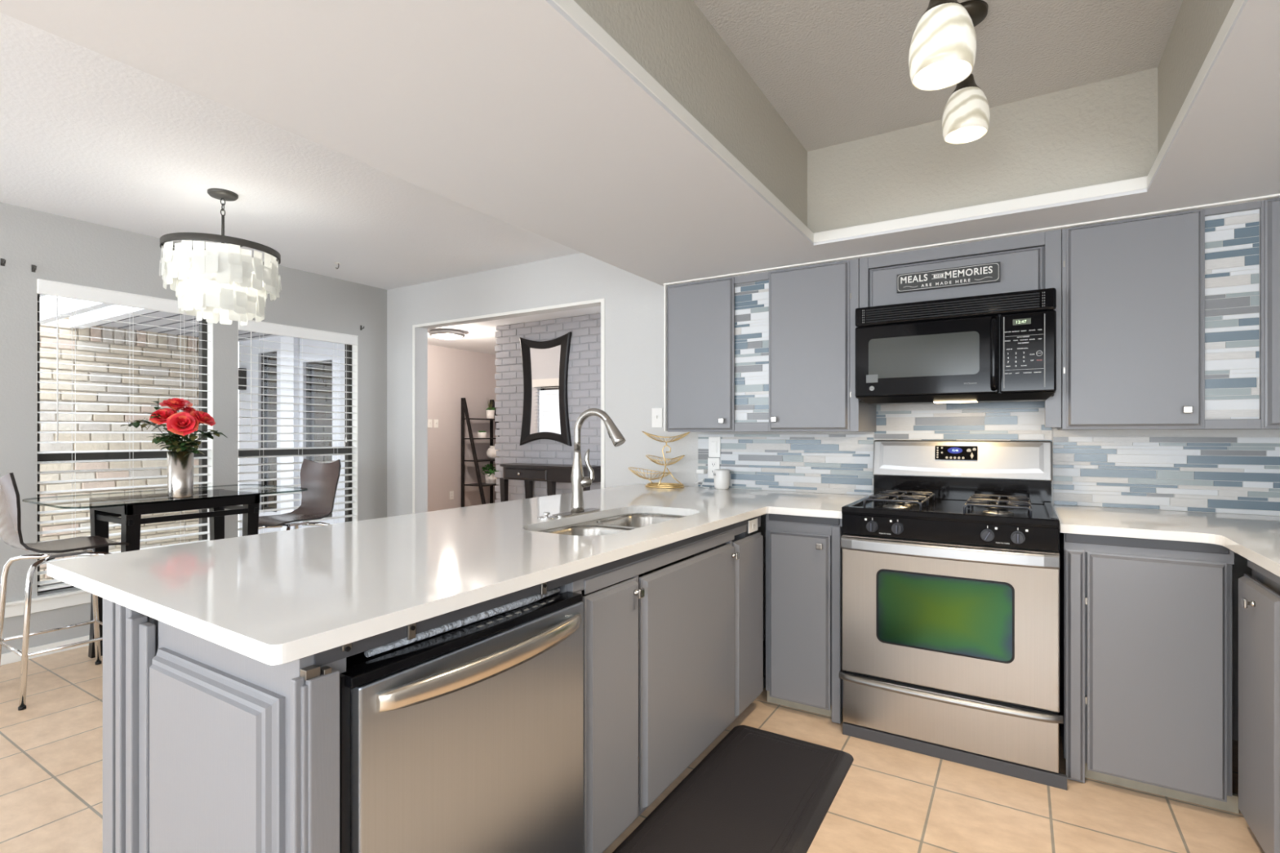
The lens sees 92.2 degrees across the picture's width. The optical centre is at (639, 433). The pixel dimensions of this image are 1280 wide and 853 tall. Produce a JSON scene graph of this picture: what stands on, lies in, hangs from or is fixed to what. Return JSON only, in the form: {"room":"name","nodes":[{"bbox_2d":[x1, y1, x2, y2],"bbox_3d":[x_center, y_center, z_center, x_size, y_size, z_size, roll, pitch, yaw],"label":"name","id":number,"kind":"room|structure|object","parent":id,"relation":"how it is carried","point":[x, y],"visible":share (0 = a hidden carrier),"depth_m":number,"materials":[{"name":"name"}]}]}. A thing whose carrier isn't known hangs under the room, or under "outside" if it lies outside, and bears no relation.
{"room":"kitchen","nodes":[
{"label":"kitchen","id":0,"kind":"room"},
{"bbox_2d":[40,302,198,582],"bbox_3d":[-5.655,0.106,4.923,0.206,2.522,4.450,0,0,32],"label":"wall","id":1,"kind":"structure","parent":0,"point":[46,327],"depth_m":5.80,"materials":[{"name":"brick"}]},
{"bbox_2d":[40,293,277,342],"bbox_3d":[-4.234,-1.010,4.747,2.410,0.170,3.240,0,0,32],"label":"patio cover","id":2,"kind":"object","parent":1,"relation":"attached to","point":[64,309],"visible":0.25,"depth_m":5.28,"materials":[{"name":"grey"}]},
{"bbox_2d":[0,201,386,653],"bbox_3d":[-4.029,0.000,2.630,0.140,2.530,6.650,0,0,32],"label":"wall","id":3,"kind":"structure","parent":0,"point":[62,249],"depth_m":3.72,"materials":[{"name":"grey paint"}]},
{"bbox_2d":[0,257,5,266],"bbox_3d":[-3.470,-0.938,3.361,0.046,0.040,0.016,0,0,32],"label":"curtain rod bracket","id":4,"kind":"object","parent":3,"relation":"attached to","point":[2,261],"visible":1,"depth_m":3.37,"materials":[{"name":"grey metal"}]},
{"bbox_2d":[31,264,36,272],"bbox_3d":[-3.405,-0.932,3.466,0.046,0.040,0.016,0,0,32],"label":"curtain rod bracket","id":5,"kind":"object","parent":3,"relation":"attached to","point":[33,268],"visible":1,"depth_m":3.47,"materials":[{"name":"grey metal"}]},
{"bbox_2d":[0,635,89,666],"bbox_3d":[-3.964,1.235,2.589,0.014,0.060,6.650,0,0,32],"label":"baseboard","id":6,"kind":"structure","parent":3,"relation":"attached to","point":[10,657],"depth_m":3.51,"materials":[{"name":"white wood"}]},
{"bbox_2d":[4,590,91,617],"bbox_3d":[-3.996,0.969,2.521,0.032,0.083,6.500,0,0,32],"label":"trim","id":7,"kind":"structure","parent":3,"relation":"attached to","point":[15,608],"depth_m":3.52,"materials":[{"name":"white wood"}]},
{"bbox_2d":[37,293,207,593],"bbox_3d":[-3.269,0.020,3.926,0.055,1.800,0.899,0,0,32],"label":"window","id":8,"kind":"structure","parent":3,"relation":"in","point":[202,335],"depth_m":3.91,"materials":[{"name":"brown metal"}]},
{"bbox_2d":[37,278,211,591],"bbox_3d":[-3.202,0.010,3.885,0.074,1.776,0.891,0,0,32],"label":"window blind","id":9,"kind":"object","parent":8,"relation":"attached to","point":[48,287],"visible":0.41,"depth_m":3.72,"materials":[{"name":"white plastic"}]},
{"bbox_2d":[36,278,357,595],"bbox_3d":[-2.928,0.020,4.357,0.073,1.800,1.999,0,0,32],"label":"trim","id":10,"kind":"structure","parent":3,"relation":"attached to","point":[210,327],"depth_m":4.29,"materials":[{"name":"white"}]},
{"bbox_2d":[238,344,351,522],"bbox_3d":[-2.706,0.048,4.840,0.055,1.745,0.935,0,0,32],"label":"window","id":11,"kind":"structure","parent":3,"relation":"in","point":[348,354],"depth_m":5.20,"materials":[{"name":"brown metal"}]},
{"bbox_2d":[238,320,358,537],"bbox_3d":[-2.639,0.037,4.799,0.074,1.721,0.927,0,0,32],"label":"window blind","id":12,"kind":"object","parent":11,"relation":"attached to","point":[263,327],"visible":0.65,"depth_m":4.74,"materials":[{"name":"white plastic"}]},
{"bbox_2d":[0,12,580,289],"bbox_3d":[-2.770,-1.315,1.795,3.160,0.100,6.750,0,0,32],"label":"ceiling","id":13,"kind":"structure","parent":0,"point":[86,135],"depth_m":3.06,"materials":[{"name":"white paint"}]},
{"bbox_2d":[159,187,281,325],"bbox_3d":[-2.195,-0.921,3.242,0.524,0.688,0.526,0,0,32],"label":"chandelier","id":14,"kind":"object","parent":13,"relation":"hanging from","point":[223,282],"visible":1,"depth_m":3.08,"materials":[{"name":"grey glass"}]},
{"bbox_2d":[427,344,495,511],"bbox_3d":[-3.282,0.000,8.418,0.120,2.530,3.710,0,0,32],"label":"wall","id":15,"kind":"structure","parent":0,"point":[453,374],"depth_m":9.18,"materials":[{"name":"grey paint"}]},
{"bbox_2d":[427,419,431,427],"bbox_3d":[-2.985,-0.145,8.769,0.018,0.120,0.075,0,0,32],"label":"light switch","id":16,"kind":"object","parent":15,"relation":"attached to","point":[429,421],"visible":0.95,"depth_m":8.77,"materials":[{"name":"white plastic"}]},
{"bbox_2d":[434,419,438,427],"bbox_3d":[-2.927,-0.145,8.863,0.018,0.120,0.075,0,0,32],"label":"light switch","id":17,"kind":"object","parent":15,"relation":"attached to","point":[436,421],"visible":1,"depth_m":8.87,"materials":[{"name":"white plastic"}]},
{"bbox_2d":[449,491,453,499],"bbox_3d":[-2.782,0.911,9.107,0.008,0.120,0.075,0,0,32],"label":"wall outlet","id":18,"kind":"object","parent":15,"relation":"attached to","point":[451,493],"visible":1,"depth_m":9.10,"materials":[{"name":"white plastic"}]},
{"bbox_2d":[484,473,496,484],"bbox_3d":[-2.273,0.684,9.388,0.170,0.150,0.170,0,0,32],"label":"pot","id":19,"kind":"object","parent":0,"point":[491,479],"depth_m":9.32,"materials":[{"name":"white ceramic"}]},
{"bbox_2d":[495,358,499,499],"bbox_3d":[0.057,0.000,8.480,5.800,2.530,0.100,0,0,32],"label":"wall","id":20,"kind":"structure","parent":0,"point":[495,358],"depth_m":9.87,"materials":[{"name":"grey paint"}]},
{"bbox_2d":[427,306,600,354],"bbox_3d":[-0.863,-1.315,6.986,5.800,0.100,3.810,0,0,32],"label":"ceiling","id":21,"kind":"structure","parent":0,"point":[479,336],"depth_m":7.48,"materials":[{"name":"white paint"}]},
{"bbox_2d":[429,328,465,339],"bbox_3d":[-2.388,-1.222,7.638,0.430,0.085,0.430,0,0,32],"label":"flush ceiling light","id":22,"kind":"object","parent":21,"relation":"attached to","point":[446,334],"visible":1,"depth_m":7.50,"materials":[{"name":"white glass"}]},
{"bbox_2d":[431,333,462,339],"bbox_3d":[-2.388,-1.220,7.638,0.380,0.080,0.380,0,0,32],"label":"diffuser","id":23,"kind":"object","parent":22,"relation":"attached to","point":[446,336],"depth_m":7.55,"materials":[{"name":"white glass"}]},
{"bbox_2d":[494,313,600,502],"bbox_3d":[0.296,0.000,7.116,3.562,2.530,1.873,0,0,32],"label":"wall","id":24,"kind":"structure","parent":0,"point":[584,379],"depth_m":6.84,"materials":[{"name":"white brick"}]},
{"bbox_2d":[519,331,572,446],"bbox_3d":[-1.055,-0.480,6.824,0.724,1.230,0.043,0,0,32],"label":"wall mirror","id":25,"kind":"object","parent":24,"relation":"attached to","point":[545,415],"visible":1,"depth_m":6.82,"materials":[{"name":"black mirror"}]},
{"bbox_2d":[529,344,560,434],"bbox_3d":[-1.049,-0.480,6.833,0.456,0.986,0.006,0,0,32],"label":"mirror glass","id":26,"kind":"object","parent":25,"relation":"attached to","point":[544,359],"depth_m":6.83,"materials":[{"name":"white"}]},
{"bbox_2d":[0,645,1264,852],"bbox_3d":[-1.448,1.290,1.015,6.230,0.050,6.810,0,0,32],"label":"floor","id":27,"kind":"structure","parent":0,"point":[890,799],"depth_m":2.13,"materials":[{"name":"tile"}]},
{"bbox_2d":[0,472,129,711],"bbox_3d":[-2.912,0.722,3.089,0.437,1.087,0.476,0,0,32],"label":"bar stool","id":28,"kind":"object","parent":27,"relation":"on","point":[11,533],"visible":0.88,"depth_m":2.96,"materials":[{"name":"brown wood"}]},
{"bbox_2d":[22,484,307,658],"bbox_3d":[-2.708,0.807,3.612,0.800,0.915,1.190,0,0,32],"label":"dining table","id":29,"kind":"object","parent":27,"relation":"on","point":[103,510],"visible":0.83,"depth_m":3.47,"materials":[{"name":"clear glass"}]},
{"bbox_2d":[167,451,194,497],"bbox_3d":[-2.549,0.224,3.421,0.120,0.252,0.120,0,0,32],"label":"metal vase","id":30,"kind":"object","parent":29,"relation":"on","point":[180,468],"visible":0.85,"depth_m":3.38,"materials":[{"name":"grey metal"}]},
{"bbox_2d":[120,418,176,451],"bbox_3d":[-2.697,0.116,3.386,0.304,0.408,0.113,0,0,-4],"label":"leaf sprig","id":31,"kind":"object","parent":30,"relation":"in","point":[135,424],"visible":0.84,"depth_m":3.38,"materials":[{"name":"green plant"}]},
{"bbox_2d":[149,408,177,450],"bbox_3d":[-2.617,0.095,3.393,0.123,0.471,0.131,0,0,-16],"label":"rose","id":32,"kind":"object","parent":30,"relation":"in","point":[164,413],"visible":0.73,"depth_m":3.38,"materials":[{"name":"red plant"}]},
{"bbox_2d":[148,400,181,450],"bbox_3d":[-2.603,0.071,3.409,0.185,0.498,0.120,0,0,-19],"label":"leaf sprig","id":33,"kind":"object","parent":30,"relation":"in","point":[156,407],"visible":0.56,"depth_m":3.38,"materials":[{"name":"green plant"}]},
{"bbox_2d":[146,433,190,451],"bbox_3d":[-2.558,0.160,3.356,0.119,0.319,0.196,0,0,11],"label":"leaf sprig","id":34,"kind":"object","parent":30,"relation":"in","point":[164,438],"visible":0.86,"depth_m":3.34,"materials":[{"name":"green plant"}]},
{"bbox_2d":[159,397,192,441],"bbox_3d":[-2.574,0.065,3.421,0.148,0.530,0.161,0,0,32],"label":"rose","id":35,"kind":"object","parent":30,"relation":"in","point":[175,403],"visible":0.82,"depth_m":3.40,"materials":[{"name":"red plant"}]},
{"bbox_2d":[166,412,199,451],"bbox_3d":[-2.508,0.106,3.366,0.159,0.449,0.144,0,0,32],"label":"rose","id":36,"kind":"object","parent":30,"relation":"in","point":[182,424],"visible":0.96,"depth_m":3.34,"materials":[{"name":"red plant"}]},
{"bbox_2d":[174,406,199,450],"bbox_3d":[-2.550,0.087,3.482,0.115,0.486,0.139,0,0,-29],"label":"rose","id":37,"kind":"object","parent":30,"relation":"in","point":[188,410],"visible":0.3,"depth_m":3.48,"materials":[{"name":"red plant"}]},
{"bbox_2d":[174,440,204,457],"bbox_3d":[-2.477,0.179,3.368,0.195,0.282,0.112,0,0,20],"label":"leaf sprig","id":38,"kind":"object","parent":30,"relation":"in","point":[193,445],"visible":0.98,"depth_m":3.35,"materials":[{"name":"green plant"}]},
{"bbox_2d":[189,410,215,451],"bbox_3d":[-2.453,0.101,3.421,0.162,0.459,0.129,0,0,1],"label":"rose","id":39,"kind":"object","parent":30,"relation":"in","point":[202,417],"visible":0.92,"depth_m":3.41,"materials":[{"name":"red plant"}]},
{"bbox_2d":[183,429,227,451],"bbox_3d":[-2.425,0.149,3.417,0.252,0.342,0.119,0,0,3],"label":"leaf sprig","id":40,"kind":"object","parent":30,"relation":"in","point":[208,434],"visible":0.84,"depth_m":3.42,"materials":[{"name":"green plant"}]},
{"bbox_2d":[257,458,341,530],"bbox_3d":[-2.328,0.722,4.157,0.437,1.087,0.476,0,0,23],"label":"bar stool","id":41,"kind":"object","parent":27,"relation":"on","point":[321,480],"visible":0.45,"depth_m":4.30,"materials":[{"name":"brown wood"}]},
{"bbox_2d":[102,515,765,852],"bbox_3d":[-0.118,0.815,2.405,0.786,0.905,2.889,0,0,32],"label":"base cabinet","id":42,"kind":"object","parent":27,"relation":"on","point":[209,747],"depth_m":1.34,"materials":[{"name":"grey wood"}]},
{"bbox_2d":[46,484,868,665],"bbox_3d":[-0.144,0.346,2.413,1.493,0.032,2.926,0,0,32],"label":"countertop","id":43,"kind":"structure","parent":42,"relation":"on","point":[278,597],"depth_m":1.58,"materials":[{"name":"white stone"}]},
{"bbox_2d":[537,511,555,519],"bbox_3d":[-0.362,0.317,2.390,0.072,0.026,0.072,0,0,32],"label":"strainer","id":44,"kind":"object","parent":43,"relation":"on","point":[546,517],"visible":1,"depth_m":2.38,"materials":[{"name":"silver metal"}]},
{"bbox_2d":[552,408,626,517],"bbox_3d":[-0.174,0.113,2.492,0.262,0.433,0.280,0,0,32],"label":"kitchen faucet","id":45,"kind":"object","parent":43,"relation":"on","point":[579,482],"visible":0.97,"depth_m":2.53,"materials":[{"name":"silver metal"}]},
{"bbox_2d":[538,513,693,598],"bbox_3d":[-0.079,0.458,2.398,0.430,0.190,0.880,0,0,32],"label":"sink","id":46,"kind":"object","parent":43,"relation":"in","point":[623,522],"visible":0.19,"depth_m":2.46,"materials":[{"name":"silver metal"}]},
{"bbox_2d":[628,431,690,488],"bbox_3d":[0.120,0.157,3.814,0.389,0.346,0.257,0,0,32],"label":"fruit stand","id":47,"kind":"object","parent":43,"relation":"on","point":[660,485],"visible":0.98,"depth_m":3.78,"materials":[{"name":"gold metal"}]},
{"bbox_2d":[628,466,671,479],"bbox_3d":[0.061,0.250,3.834,0.268,0.076,0.229,0,0,32],"label":"basket","id":48,"kind":"object","parent":47,"relation":"on","point":[664,473],"depth_m":3.80,"materials":[{"name":"gold metal"}]},
{"bbox_2d":[645,454,684,465],"bbox_3d":[0.155,0.163,3.798,0.244,0.064,0.225,0,0,32],"label":"basket","id":49,"kind":"object","parent":47,"relation":"on","point":[654,460],"depth_m":3.77,"materials":[{"name":"gold metal"}]},
{"bbox_2d":[641,431,690,442],"bbox_3d":[0.163,0.018,3.793,0.292,0.069,0.249,0,0,32],"label":"basket","id":50,"kind":"object","parent":47,"relation":"on","point":[646,433],"depth_m":3.75,"materials":[{"name":"gold metal"}]},
{"bbox_2d":[694,468,709,488],"bbox_3d":[0.384,0.273,3.761,0.112,0.110,0.072,0,0,32],"label":"charger","id":51,"kind":"object","parent":43,"relation":"on","point":[700,470],"visible":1,"depth_m":3.76,"materials":[{"name":"white plastic"}]},
{"bbox_2d":[713,469,729,489],"bbox_3d":[0.488,0.272,3.680,0.094,0.117,0.097,0,0,32],"label":"canister","id":52,"kind":"object","parent":43,"relation":"on","point":[722,477],"visible":1,"depth_m":3.64,"materials":[{"name":"white ceramic"}]},
{"bbox_2d":[339,587,583,852],"bbox_3d":[-0.563,0.818,1.490,0.678,0.834,0.666,0,0,32],"label":"dishwasher","id":53,"kind":"object","parent":42,"relation":"in","point":[466,735],"visible":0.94,"depth_m":1.29,"materials":[{"name":"silver metal"}]},
{"bbox_2d":[346,592,560,668],"bbox_3d":[-0.604,0.833,1.527,0.570,0.805,0.630,0,0,32],"label":"tub","id":54,"kind":"object","parent":53,"relation":"in","point":[356,661],"depth_m":1.27,"materials":[{"name":"black plastic"}]},
{"bbox_2d":[747,518,757,533],"bbox_3d":[0.504,0.410,2.743,0.008,0.055,0.105,0,0,32],"label":"outlet","id":55,"kind":"object","parent":42,"relation":"attached to","point":[752,524],"visible":1,"depth_m":2.73,"materials":[{"name":"white plastic"}]},
{"bbox_2d":[612,724,853,852],"bbox_3d":[0.229,1.254,1.888,0.498,0.020,1.555,0,0,32],"label":"floor mat","id":56,"kind":"object","parent":27,"relation":"on","point":[757,790],"visible":1,"depth_m":2.09,"materials":[{"name":"black rubber"}]},
{"bbox_2d":[765,513,844,724],"bbox_3d":[0.898,0.814,3.049,0.360,0.903,0.746,0,0,32],"label":"base cabinet","id":57,"kind":"object","parent":27,"relation":"on","point":[803,553],"visible":0.81,"depth_m":2.75,"materials":[{"name":"grey wood"}]},
{"bbox_2d":[838,440,1066,790],"bbox_3d":[1.363,0.649,2.694,0.791,1.232,0.803,0,0,32],"label":"gas range","id":58,"kind":"object","parent":27,"relation":"on","point":[950,566],"visible":1,"depth_m":2.41,"materials":[{"name":"silver metal"}]},
{"bbox_2d":[841,493,1059,528],"bbox_3d":[1.340,0.324,2.667,0.759,0.033,0.653,0,0,32],"label":"cooktop","id":59,"kind":"object","parent":58,"relation":"in","point":[932,512],"depth_m":2.46,"materials":[{"name":"black metal"}]},
{"bbox_2d":[1057,532,1238,813],"bbox_3d":[1.939,0.814,2.424,0.482,0.903,0.719,0,0,32],"label":"base cabinet","id":60,"kind":"object","parent":27,"relation":"on","point":[1145,624],"visible":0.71,"depth_m":2.12,"materials":[{"name":"grey wood"}]},
{"bbox_2d":[1238,559,1279,852],"bbox_3d":[1.633,0.814,0.920,0.676,0.903,2.280,0,0,32],"label":"base cabinet","id":61,"kind":"object","parent":27,"relation":"on","point":[1259,595],"visible":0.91,"depth_m":1.81,"materials":[{"name":"grey wood"}]},
{"bbox_2d":[1052,504,1279,577],"bbox_3d":[1.606,0.346,1.296,1.122,0.032,2.992,0,0,32],"label":"countertop","id":62,"kind":"structure","parent":61,"relation":"on","point":[1255,538],"depth_m":2.20,"materials":[{"name":"white stone"}]},
{"bbox_2d":[0,0,1279,286],"bbox_3d":[-0.118,-1.050,0.161,3.070,0.430,6.750,0,0,32],"label":"ceiling","id":63,"kind":"structure","parent":0,"point":[510,111],"depth_m":1.63,"materials":[{"name":"white paint"}]},
{"bbox_2d":[239,252,1279,741],"bbox_3d":[-0.686,0.000,4.557,8.650,2.730,0.140,0,0,32],"label":"wall","id":64,"kind":"structure","parent":0,"point":[634,304],"depth_m":4.51,"materials":[{"name":"grey paint"}]},
{"bbox_2d":[238,368,246,390],"bbox_3d":[-4.336,-0.590,6.660,0.110,0.230,0.104,0,0,32],"label":"wall lantern","id":65,"kind":"object","parent":64,"relation":"attached to","point":[242,373],"visible":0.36,"depth_m":6.64,"materials":[{"name":"brown metal"}]},
{"bbox_2d":[261,351,276,511],"bbox_3d":[-3.877,-0.020,6.500,0.360,1.670,0.040,0,0,32],"label":"window","id":66,"kind":"structure","parent":64,"relation":"in","point":[269,360],"depth_m":6.53,"materials":[{"name":"brown metal"}]},
{"bbox_2d":[280,336,298,530],"bbox_3d":[-3.518,0.170,6.186,0.240,2.290,0.053,0,0,32],"label":"trim","id":67,"kind":"structure","parent":64,"relation":"attached to","point":[288,354],"depth_m":6.14,"materials":[{"name":"white"}]},
{"bbox_2d":[306,360,332,517],"bbox_3d":[-3.106,0.055,6.025,0.490,1.520,0.040,0,0,32],"label":"window","id":68,"kind":"structure","parent":64,"relation":"in","point":[315,364],"depth_m":6.05,"materials":[{"name":"brown metal"}]},
{"bbox_2d":[412,297,604,513],"bbox_3d":[-1.086,0.172,4.718,1.984,2.187,0.006,0,0,32],"label":"trim","id":69,"kind":"structure","parent":64,"relation":"attached to","point":[602,300],"depth_m":4.42,"materials":[{"name":"white wood"}]},
{"bbox_2d":[651,408,662,427],"bbox_3d":[0.107,-0.102,3.975,0.078,0.125,0.018,0,0,32],"label":"light switch","id":70,"kind":"object","parent":64,"relation":"attached to","point":[656,413],"visible":1,"depth_m":3.98,"materials":[{"name":"white plastic"}]},
{"bbox_2d":[707,457,719,478],"bbox_3d":[0.450,0.210,3.761,0.078,0.125,0.008,0,0,32],"label":"wall outlet","id":71,"kind":"object","parent":64,"relation":"attached to","point":[713,464],"visible":0.75,"depth_m":3.76,"materials":[{"name":"white plastic"}]},
{"bbox_2d":[711,462,715,466],"bbox_3d":[0.448,0.188,3.758,0.032,0.028,0.002,0,0,32],"label":"socket","id":72,"kind":"object","parent":71,"relation":"attached to","point":[713,464],"depth_m":3.76,"materials":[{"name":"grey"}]},
{"bbox_2d":[708,436,720,457],"bbox_3d":[0.454,0.082,3.758,0.078,0.125,0.010,0,0,32],"label":"light switch","id":73,"kind":"object","parent":64,"relation":"attached to","point":[714,442],"visible":1,"depth_m":3.75,"materials":[{"name":"white plastic"}]},
{"bbox_2d":[667,258,875,431],"bbox_3d":[0.691,-0.421,3.341,1.032,0.823,0.475,0,0,32],"label":"upper cabinet","id":74,"kind":"object","parent":64,"relation":"attached to","point":[775,350],"visible":1,"depth_m":3.16,"materials":[{"name":"grey wood"}]},
{"bbox_2d":[697,434,874,495],"bbox_3d":[0.803,0.167,3.553,1.040,0.327,0.008,0,0,32],"label":"backsplash","id":75,"kind":"structure","parent":64,"relation":"attached to","point":[833,464],"depth_m":3.50,"materials":[{"name":"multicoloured tile"}]},
{"bbox_2d":[859,229,1062,428],"bbox_3d":[1.480,-0.429,2.878,0.791,0.808,0.434,0,0,32],"label":"upper cabinet","id":76,"kind":"object","parent":64,"relation":"attached to","point":[1030,261],"visible":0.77,"depth_m":2.63,"materials":[{"name":"grey wood"}]},
{"bbox_2d":[897,261,999,293],"bbox_3d":[1.337,-0.679,2.688,0.404,0.082,0.014,0,0,32],"label":"wall sign","id":77,"kind":"object","parent":76,"relation":"attached to","point":[987,273],"visible":1,"depth_m":2.68,"materials":[{"name":"grey"}]},
{"bbox_2d":[855,288,1056,404],"bbox_3d":[1.405,-0.354,2.775,0.762,0.438,0.461,0,0,32],"label":"microwave oven","id":78,"kind":"object","parent":76,"relation":"attached to","point":[1000,347],"visible":1,"depth_m":2.59,"materials":[{"name":"black"}]},
{"bbox_2d":[874,401,1052,503],"bbox_3d":[1.582,0.080,3.073,0.790,0.570,0.008,0,0,32],"label":"backsplash","id":79,"kind":"structure","parent":64,"relation":"attached to","point":[1011,420],"depth_m":3.06,"materials":[{"name":"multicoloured tile"}]},
{"bbox_2d":[663,193,1279,431],"bbox_3d":[1.502,-0.425,2.857,2.940,0.820,0.460,0,0,32],"label":"trim","id":80,"kind":"structure","parent":64,"relation":"attached to","point":[1273,196],"depth_m":2.71,"materials":[{"name":"white wood"}]},
{"bbox_2d":[1052,436,1279,515],"bbox_3d":[2.395,0.172,2.572,1.120,0.317,0.008,0,0,32],"label":"backsplash","id":81,"kind":"structure","parent":64,"relation":"attached to","point":[1238,475],"depth_m":2.64,"materials":[{"name":"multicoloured tile"}]},
{"bbox_2d":[1057,197,1279,430],"bbox_3d":[2.275,-0.425,2.365,1.101,0.816,0.475,0,0,32],"label":"upper cabinet","id":82,"kind":"object","parent":64,"relation":"attached to","point":[1171,321],"visible":1,"depth_m":2.29,"materials":[{"name":"grey wood"}]},
{"bbox_2d":[573,0,1234,232],"bbox_3d":[0.398,-1.070,1.035,1.287,0.410,3.420,0,0,32],"label":"tray ceiling side","id":83,"kind":"structure","parent":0,"point":[1114,129],"depth_m":2.27,"materials":[{"name":"beige paint"}]},
{"bbox_2d":[552,0,1244,242],"bbox_3d":[0.398,-0.869,1.035,1.224,0.044,3.356,0,0,32],"label":"trim","id":84,"kind":"structure","parent":83,"relation":"attached to","point":[571,7],"depth_m":2.04,"materials":[{"name":"white"}]},
{"bbox_2d":[693,0,1182,151],"bbox_3d":[0.398,-1.310,1.035,1.287,0.070,3.420,0,0,32],"label":"ceiling","id":85,"kind":"structure","parent":0,"point":[836,72],"depth_m":2.04,"materials":[{"name":"grey paint"}]},
{"bbox_2d":[908,0,976,90],"bbox_3d":[0.636,-1.015,1.299,0.129,0.520,0.129,0,0,-38],"label":"pendant light","id":86,"kind":"object","parent":85,"relation":"hanging from","point":[942,51],"visible":1,"depth_m":1.26,"materials":[{"name":"white glass"}]},
{"bbox_2d":[942,0,990,144],"bbox_3d":[0.988,-1.090,1.870,0.129,0.370,0.129,0,0,-38],"label":"pendant light","id":87,"kind":"object","parent":85,"relation":"hanging from","point":[966,117],"visible":0.86,"depth_m":1.83,"materials":[{"name":"white glass"}]},
{"bbox_3d":[-0.884,1.290,6.952,5.800,0.050,3.890,0,0,32],"label":"floor","id":88,"kind":"structure","parent":0,"visible":0},
{"bbox_2d":[461,397,499,506],"bbox_3d":[-2.280,0.365,9.339,0.559,1.800,0.618,0,0,32],"label":"ladder shelf","id":89,"kind":"object","parent":88,"relation":"on","point":[464,405],"visible":0.56,"depth_m":9.20,"materials":[{"name":"black wood"}]},
{"bbox_2d":[477,431,486,438],"bbox_3d":[-2.387,0.013,9.317,0.130,0.111,0.130,0,0,32],"label":"potted succulent","id":90,"kind":"object","parent":89,"relation":"on","point":[482,434],"visible":1,"depth_m":9.27,"materials":[{"name":"white ceramic"}]},
{"bbox_2d":[480,463,497,484],"bbox_3d":[-2.270,0.596,9.398,0.341,0.327,0.356,0,0,32],"label":"ivy","id":91,"kind":"object","parent":89,"relation":"on","point":[490,477],"visible":0.84,"depth_m":9.33,"materials":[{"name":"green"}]},
{"bbox_2d":[485,397,494,418],"bbox_3d":[-2.296,-0.400,9.474,0.139,0.338,0.146,0,0,-22],"label":"potted plant","id":92,"kind":"object","parent":89,"relation":"on","point":[490,411],"visible":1,"depth_m":9.43,"materials":[{"name":"white plant"}]},
{"bbox_2d":[486,445,498,459],"bbox_3d":[-2.253,0.292,9.458,0.200,0.205,0.200,0,0,32],"label":"vase","id":93,"kind":"object","parent":89,"relation":"on","point":[491,452],"visible":0.69,"depth_m":9.38,"materials":[{"name":"white ceramic"}]},
{"bbox_2d":[499,462,600,502],"bbox_3d":[-0.990,0.800,6.582,1.270,0.930,0.352,0,0,32],"label":"console table","id":94,"kind":"object","parent":88,"relation":"on","point":[550,473],"visible":0.64,"depth_m":6.49,"materials":[{"name":"brown wood"}]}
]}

